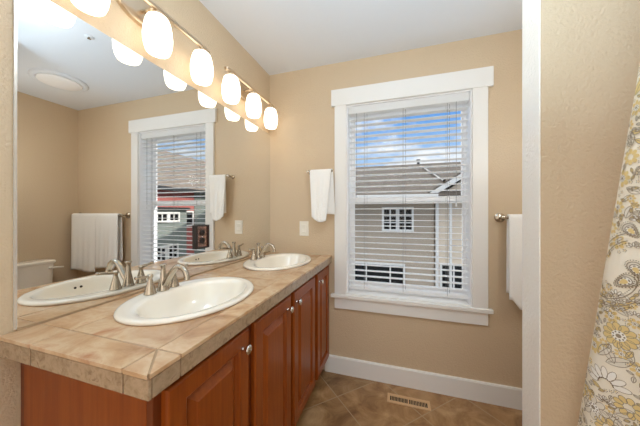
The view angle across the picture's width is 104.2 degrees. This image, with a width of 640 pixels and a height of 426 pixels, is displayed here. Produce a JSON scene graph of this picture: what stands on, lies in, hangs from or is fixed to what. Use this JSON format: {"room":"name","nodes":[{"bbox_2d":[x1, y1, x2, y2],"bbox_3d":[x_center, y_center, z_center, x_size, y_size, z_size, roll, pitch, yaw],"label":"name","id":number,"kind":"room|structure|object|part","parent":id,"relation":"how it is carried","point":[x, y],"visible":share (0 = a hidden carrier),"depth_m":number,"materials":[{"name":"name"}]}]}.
{"room":"bathroom","nodes":[
{"label":"bathroom","id":0,"kind":"room"},
{"bbox_2d":[0,0,269,425],"bbox_3d":[-0.957,0.043,0.674,0.120,2.440,3.115,0,0,17],"label":"wall","id":1,"kind":"structure","parent":0,"point":[225,50],"depth_m":0.96,"materials":[{"name":"beige paint"}]},
{"bbox_2d":[13,0,269,330],"bbox_3d":[-0.654,-0.163,1.426,0.007,1.012,1.496,0,0,17],"label":"wall mirror","id":2,"kind":"object","parent":1,"relation":"attached to","point":[117,159],"visible":0.97,"depth_m":0.95,"materials":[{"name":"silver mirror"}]},
{"bbox_2d":[194,225,208,249],"bbox_3d":[-0.657,0.136,1.387,0.014,0.130,0.099,0,0,17],"label":"wall outlet","id":3,"kind":"object","parent":2,"relation":"attached to","point":[201,232],"visible":1,"depth_m":1.38,"materials":[{"name":"black"}]},
{"bbox_3d":[-0.660,0.136,1.390,0.006,0.114,0.079,0,0,17],"label":"plate","id":4,"kind":"part","parent":3,"relation":"part of","materials":[{"name":"brown metal"}]},
{"bbox_2d":[70,0,213,85],"bbox_3d":[-0.698,-0.789,1.052,0.146,0.243,0.603,0,0,17],"label":"vanity light","id":5,"kind":"object","parent":1,"relation":"attached to","point":[157,36],"visible":1,"depth_m":1.03,"materials":[{"name":"white glass"}]},
{"bbox_3d":[-0.754,-0.744,0.811,0.111,0.152,0.111,0,0,17],"label":"lamp shade","id":6,"kind":"part","parent":5,"relation":"part of","materials":[{"name":"white glass"}]},
{"bbox_3d":[-0.759,-0.853,1.071,0.018,0.116,0.224,0,0,17],"label":"plate","id":7,"kind":"part","parent":5,"relation":"part of","materials":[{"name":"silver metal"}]},
{"bbox_3d":[-0.720,-0.854,1.050,0.076,0.016,0.016,0,0,17],"label":"arm","id":8,"kind":"part","parent":5,"relation":"part of","materials":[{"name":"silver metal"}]},
{"bbox_3d":[-0.681,-0.744,1.046,0.111,0.152,0.111,0,0,17],"label":"lamp shade","id":9,"kind":"part","parent":5,"relation":"part of","materials":[{"name":"white glass"}]},
{"bbox_3d":[-0.608,-0.744,1.281,0.111,0.152,0.111,0,0,17],"label":"lamp shade","id":10,"kind":"part","parent":5,"relation":"part of","materials":[{"name":"white glass"}]},
{"bbox_2d":[221,66,277,129],"bbox_3d":[-0.481,-0.789,1.745,0.146,0.243,0.603,0,0,17],"label":"vanity light","id":11,"kind":"object","parent":1,"relation":"attached to","point":[233,90],"visible":1,"depth_m":1.69,"materials":[{"name":"white glass"}]},
{"bbox_3d":[-0.537,-0.744,1.505,0.111,0.152,0.111,0,0,17],"label":"lamp shade","id":12,"kind":"part","parent":11,"relation":"part of","materials":[{"name":"white glass"}]},
{"bbox_3d":[-0.542,-0.853,1.764,0.018,0.116,0.224,0,0,17],"label":"plate","id":13,"kind":"part","parent":11,"relation":"part of","materials":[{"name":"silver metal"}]},
{"bbox_3d":[-0.464,-0.744,1.740,0.111,0.152,0.111,0,0,17],"label":"lamp shade","id":14,"kind":"part","parent":11,"relation":"part of","materials":[{"name":"white glass"}]},
{"bbox_3d":[-0.390,-0.744,1.975,0.111,0.152,0.111,0,0,17],"label":"lamp shade","id":15,"kind":"part","parent":11,"relation":"part of","materials":[{"name":"white glass"}]},
{"bbox_2d":[199,0,521,74],"bbox_3d":[0.300,-1.237,0.323,2.729,0.120,3.435,0,0,17],"label":"ceiling","id":16,"kind":"structure","parent":0,"point":[282,36],"depth_m":1.56,"materials":[{"name":"white paint"}]},
{"bbox_2d":[270,29,521,387],"bbox_3d":[0.782,0.043,1.861,2.729,2.440,0.190,0,0,17],"label":"wall","id":17,"kind":"structure","parent":0,"point":[303,139],"depth_m":1.81,"materials":[{"name":"beige paint"}]},
{"bbox_2d":[300,221,308,235],"bbox_3d":[-0.132,0.134,2.041,0.080,0.120,0.012,0,0,17],"label":"light switch","id":18,"kind":"object","parent":17,"relation":"attached to","point":[304,225],"visible":1,"depth_m":2.04,"materials":[{"name":"white plastic"}]},
{"bbox_2d":[331,66,493,325],"bbox_3d":[0.640,-0.103,1.888,1.101,1.708,0.223,0,0,17],"label":"window","id":19,"kind":"structure","parent":17,"relation":"in","point":[474,309],"depth_m":1.78,"materials":[{"name":"white paint"}]},
{"bbox_3d":[0.160,-0.093,1.946,0.092,1.475,0.020,0,0,17],"label":"casing","id":20,"kind":"part","parent":19,"relation":"part of","materials":[{"name":"white paint"}]},
{"bbox_3d":[0.664,-0.098,1.964,0.860,1.466,0.065,0,0,17],"label":"frame","id":21,"kind":"part","parent":19,"relation":"part of","materials":[{"name":"white plastic"}]},
{"bbox_3d":[0.673,-0.434,1.973,0.818,0.734,0.026,0,0,17],"label":"sash","id":22,"kind":"part","parent":19,"relation":"part of","materials":[{"name":"white plastic"}]},
{"bbox_2d":[348,92,468,298],"bbox_3d":[0.629,-0.113,1.851,0.836,1.416,0.070,0,0,17],"label":"window blind","id":23,"kind":"object","parent":19,"relation":"attached to","point":[460,98],"visible":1,"depth_m":1.82,"materials":[{"name":"white plastic"}]},
{"bbox_3d":[0.628,-0.089,1.853,0.020,1.355,0.056,0,0,17],"label":"ladder cord","id":24,"kind":"part","parent":23,"relation":"part of","materials":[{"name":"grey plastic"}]},
{"bbox_3d":[0.630,0.584,1.853,0.828,0.022,0.050,0,0,17],"label":"rail","id":25,"kind":"part","parent":23,"relation":"part of","materials":[{"name":"white plastic"}]},
{"bbox_3d":[0.908,-0.089,1.765,0.020,1.355,0.056,0,0,17],"label":"ladder cord","id":26,"kind":"part","parent":23,"relation":"part of","materials":[{"name":"white fabric"}]},
{"bbox_3d":[0.664,0.244,1.946,0.818,0.712,0.024,0,0,17],"label":"sash","id":27,"kind":"part","parent":19,"relation":"part of","materials":[{"name":"white plastic"}]},
{"bbox_3d":[0.630,0.650,1.860,1.099,0.033,0.163,0,0,17],"label":"sill","id":28,"kind":"part","parent":19,"relation":"part of","materials":[{"name":"white paint"}]},
{"bbox_3d":[0.614,-0.893,1.801,1.098,0.128,0.026,0,0,17],"label":"header casing","id":29,"kind":"part","parent":19,"relation":"part of","materials":[{"name":"white paint"}]},
{"bbox_3d":[1.068,-0.093,1.662,0.091,1.475,0.020,0,0,17],"label":"casing","id":30,"kind":"part","parent":19,"relation":"part of","materials":[{"name":"white paint"}]},
{"bbox_2d":[325,354,521,409],"bbox_3d":[0.990,1.198,1.688,1.989,0.131,0.016,0,0,17],"label":"baseboard","id":31,"kind":"structure","parent":17,"relation":"attached to","point":[475,390],"depth_m":1.75,"materials":[{"name":"white paint"}]},
{"bbox_2d":[494,213,508,221],"bbox_3d":[1.530,0.035,1.485,0.818,0.060,0.080,0,0,17],"label":"towel bar","id":32,"kind":"object","parent":17,"relation":"attached to","point":[499,217],"visible":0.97,"depth_m":1.62,"materials":[{"name":"silver metal"}]},
{"bbox_2d":[506,214,521,309],"bbox_3d":[1.336,0.305,1.512,0.332,0.584,0.075,0,0,17],"label":"towel","id":33,"kind":"object","parent":32,"relation":"hanging from","point":[514,223],"visible":0.26,"depth_m":1.53,"materials":[{"name":"white fabric"}]},
{"bbox_3d":[0.002,-0.317,1.963,0.216,0.036,0.081,0,0,17],"label":"towel bar","id":34,"kind":"object","parent":17,"relation":"attached to","visible":0},
{"bbox_2d":[310,169,334,221],"bbox_3d":[0.016,-0.128,1.925,0.193,0.410,0.062,0,0,17],"label":"towel","id":35,"kind":"object","parent":34,"relation":"hanging from","point":[321,180],"visible":0.99,"depth_m":1.91,"materials":[{"name":"white fabric"}]},
{"bbox_2d":[296,370,521,425],"bbox_3d":[0.300,1.323,0.323,2.729,0.120,3.435,0,0,17],"label":"floor","id":36,"kind":"structure","parent":0,"point":[335,399],"depth_m":1.60,"materials":[{"name":"tile"}]},
{"bbox_2d":[21,265,328,425],"bbox_3d":[-0.385,0.827,1.348,0.570,0.872,1.482,0,0,17],"label":"vanity cabinet","id":37,"kind":"object","parent":36,"relation":"on","point":[266,374],"visible":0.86,"depth_m":0.85,"materials":[{"name":"brown wood"}]},
{"bbox_3d":[-0.627,0.827,0.656,0.475,0.872,0.016,0,0,17],"label":"panel","id":38,"kind":"part","parent":37,"relation":"part of","materials":[{"name":"brown wood"}]},
{"bbox_2d":[0,252,331,400],"bbox_3d":[-0.397,0.371,1.332,0.554,0.056,1.525,0,0,17],"label":"countertop","id":39,"kind":"structure","parent":37,"relation":"on","point":[89,346],"depth_m":0.68,"materials":[{"name":"tile"}]},
{"bbox_2d":[134,263,189,295],"bbox_3d":[-0.653,0.272,1.043,0.188,0.114,0.189,0,0,-31],"label":"widespread faucet","id":40,"kind":"object","parent":39,"relation":"on","point":[168,281],"visible":1,"depth_m":1.03,"materials":[{"name":"silver metal"}]},
{"bbox_3d":[-0.689,0.253,0.968,0.013,0.021,0.068,0,0,8],"label":"lever","id":41,"kind":"part","parent":40,"relation":"part of","materials":[{"name":"silver metal"}]},
{"bbox_3d":[-0.683,0.288,1.001,0.045,0.080,0.044,0,0,17],"label":"handle","id":42,"kind":"part","parent":40,"relation":"part of","materials":[{"name":"silver metal"}]},
{"bbox_3d":[-0.662,0.273,1.052,0.047,0.110,0.047,0,0,17],"label":"spout","id":43,"kind":"part","parent":40,"relation":"part of","materials":[{"name":"silver metal"}]},
{"bbox_3d":[-0.650,0.288,1.105,0.045,0.080,0.044,0,0,17],"label":"handle","id":44,"kind":"part","parent":40,"relation":"part of","materials":[{"name":"silver metal"}]},
{"bbox_3d":[-0.599,0.266,1.032,0.147,0.102,0.030,0,0,17],"label":"spout","id":45,"kind":"part","parent":40,"relation":"part of","materials":[{"name":"silver metal"}]},
{"bbox_2d":[113,277,253,325],"bbox_3d":[-0.508,0.411,1.010,0.428,0.165,0.540,0,0,17],"label":"oval sink","id":46,"kind":"object","parent":39,"relation":"in","point":[196,298],"visible":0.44,"depth_m":1.04,"materials":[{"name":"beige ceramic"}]},
{"bbox_2d":[249,243,275,259],"bbox_3d":[-0.429,0.272,1.760,0.188,0.114,0.189,0,0,-31],"label":"widespread faucet","id":47,"kind":"object","parent":39,"relation":"on","point":[259,254],"visible":1,"depth_m":1.75,"materials":[{"name":"silver metal"}]},
{"bbox_3d":[-0.458,0.288,1.718,0.045,0.080,0.044,0,0,17],"label":"handle","id":48,"kind":"part","parent":47,"relation":"part of","materials":[{"name":"silver metal"}]},
{"bbox_3d":[-0.438,0.273,1.770,0.047,0.110,0.047,0,0,17],"label":"spout","id":49,"kind":"part","parent":47,"relation":"part of","materials":[{"name":"silver metal"}]},
{"bbox_3d":[-0.375,0.266,1.750,0.147,0.102,0.030,0,0,17],"label":"spout","id":50,"kind":"part","parent":47,"relation":"part of","materials":[{"name":"silver metal"}]},
{"bbox_2d":[243,253,310,270],"bbox_3d":[-0.284,0.411,1.726,0.428,0.165,0.575,0,0,17],"label":"oval sink","id":51,"kind":"object","parent":39,"relation":"in","point":[281,261],"visible":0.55,"depth_m":1.83,"materials":[{"name":"beige ceramic"}]},
{"bbox_3d":[-0.318,0.780,0.751,0.020,0.717,0.339,0,0,17],"label":"door","id":52,"kind":"part","parent":37,"relation":"part of","materials":[{"name":"brown wood"}]},
{"bbox_3d":[-0.172,0.775,1.282,0.020,0.767,1.482,0,0,17],"label":"frame","id":53,"kind":"part","parent":37,"relation":"part of","materials":[{"name":"brown wood"}]},
{"bbox_3d":[-0.255,0.475,0.864,0.032,0.033,0.033,0,0,17],"label":"knob","id":54,"kind":"part","parent":37,"relation":"part of","materials":[{"name":"silver metal"}]},
{"bbox_3d":[-0.205,0.780,1.110,0.020,0.717,0.334,0,0,17],"label":"door","id":55,"kind":"part","parent":37,"relation":"part of","materials":[{"name":"brown wood"}]},
{"bbox_3d":[-0.145,0.475,1.214,0.032,0.033,0.033,0,0,17],"label":"knob","id":56,"kind":"part","parent":37,"relation":"part of","materials":[{"name":"silver metal"}]},
{"bbox_3d":[-0.092,0.780,1.472,0.020,0.717,0.346,0,0,17],"label":"door","id":57,"kind":"part","parent":37,"relation":"part of","materials":[{"name":"brown wood"}]},
{"bbox_3d":[0.020,0.780,1.828,0.020,0.717,0.299,0,0,17],"label":"door","id":58,"kind":"part","parent":37,"relation":"part of","materials":[{"name":"brown wood"}]},
{"bbox_2d":[387,393,430,410],"bbox_3d":[0.588,1.260,1.655,0.270,0.006,0.084,0,0,17],"label":"floor vent","id":59,"kind":"object","parent":36,"relation":"in","point":[392,398],"visible":1,"depth_m":1.65,"materials":[{"name":"beige metal"}]},
{"bbox_2d":[541,0,639,425],"bbox_3d":[1.159,0.043,0.629,1.033,2.440,0.107,0,0,17],"label":"wall partition","id":60,"kind":"structure","parent":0,"point":[590,49],"depth_m":0.71,"materials":[{"name":"beige paint"}]},
{"bbox_2d":[522,0,540,425],"bbox_3d":[0.664,0.043,0.784,0.004,2.440,0.107,0,0,17],"label":"door frame","id":61,"kind":"structure","parent":60,"relation":"attached to","point":[531,9],"depth_m":0.78,"materials":[{"name":"white paint"}]},
{"bbox_3d":[-0.195,0.043,-1.259,2.729,2.440,0.120,0,0,17],"label":"wall","id":62,"kind":"structure","parent":0,"visible":0},
{"bbox_3d":[0.456,-0.737,-0.303,0.024,0.025,2.093,0,0,17],"label":"curtain rod","id":63,"kind":"object","parent":62,"relation":"attached to","visible":0},
{"bbox_2d":[578,65,639,425],"bbox_3d":[0.601,0.211,0.178,0.073,1.865,1.056,0,0,14],"label":"shower curtain","id":64,"kind":"object","parent":63,"relation":"hanging from","point":[611,392],"visible":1,"depth_m":0.57,"materials":[{"name":"beige fabric"}]},
{"label":"outside","id":65,"kind":"structure","parent":0,"visible":0},
{"bbox_3d":[10.127,4.463,19.149,70.000,0.200,37.400,0,0,17],"label":"ground","id":66,"kind":"structure","parent":65,"visible":0},
{"bbox_2d":[355,159,461,287],"bbox_3d":[0.797,1.003,12.288,15.290,6.720,7.070,0,0,17],"label":"neighbor house","id":67,"kind":"structure","parent":66,"relation":"on","point":[359,208],"depth_m":8.55,"materials":[{"name":"beige"}]},
{"bbox_3d":[1.947,2.178,8.813,1.880,0.670,0.015,0,0,17],"label":"pane","id":68,"kind":"part","parent":67,"relation":"part of","materials":[{"name":"clear glass"}]},
{"bbox_3d":[2.677,0.243,8.585,0.910,0.700,0.015,0,0,17],"label":"pane","id":69,"kind":"part","parent":67,"relation":"part of","materials":[{"name":"clear glass"}]},
{"bbox_3d":[4.284,2.113,7.977,0.680,0.800,0.015,0,0,17],"label":"pane","id":70,"kind":"part","parent":67,"relation":"part of","materials":[{"name":"clear glass"}]}
]}

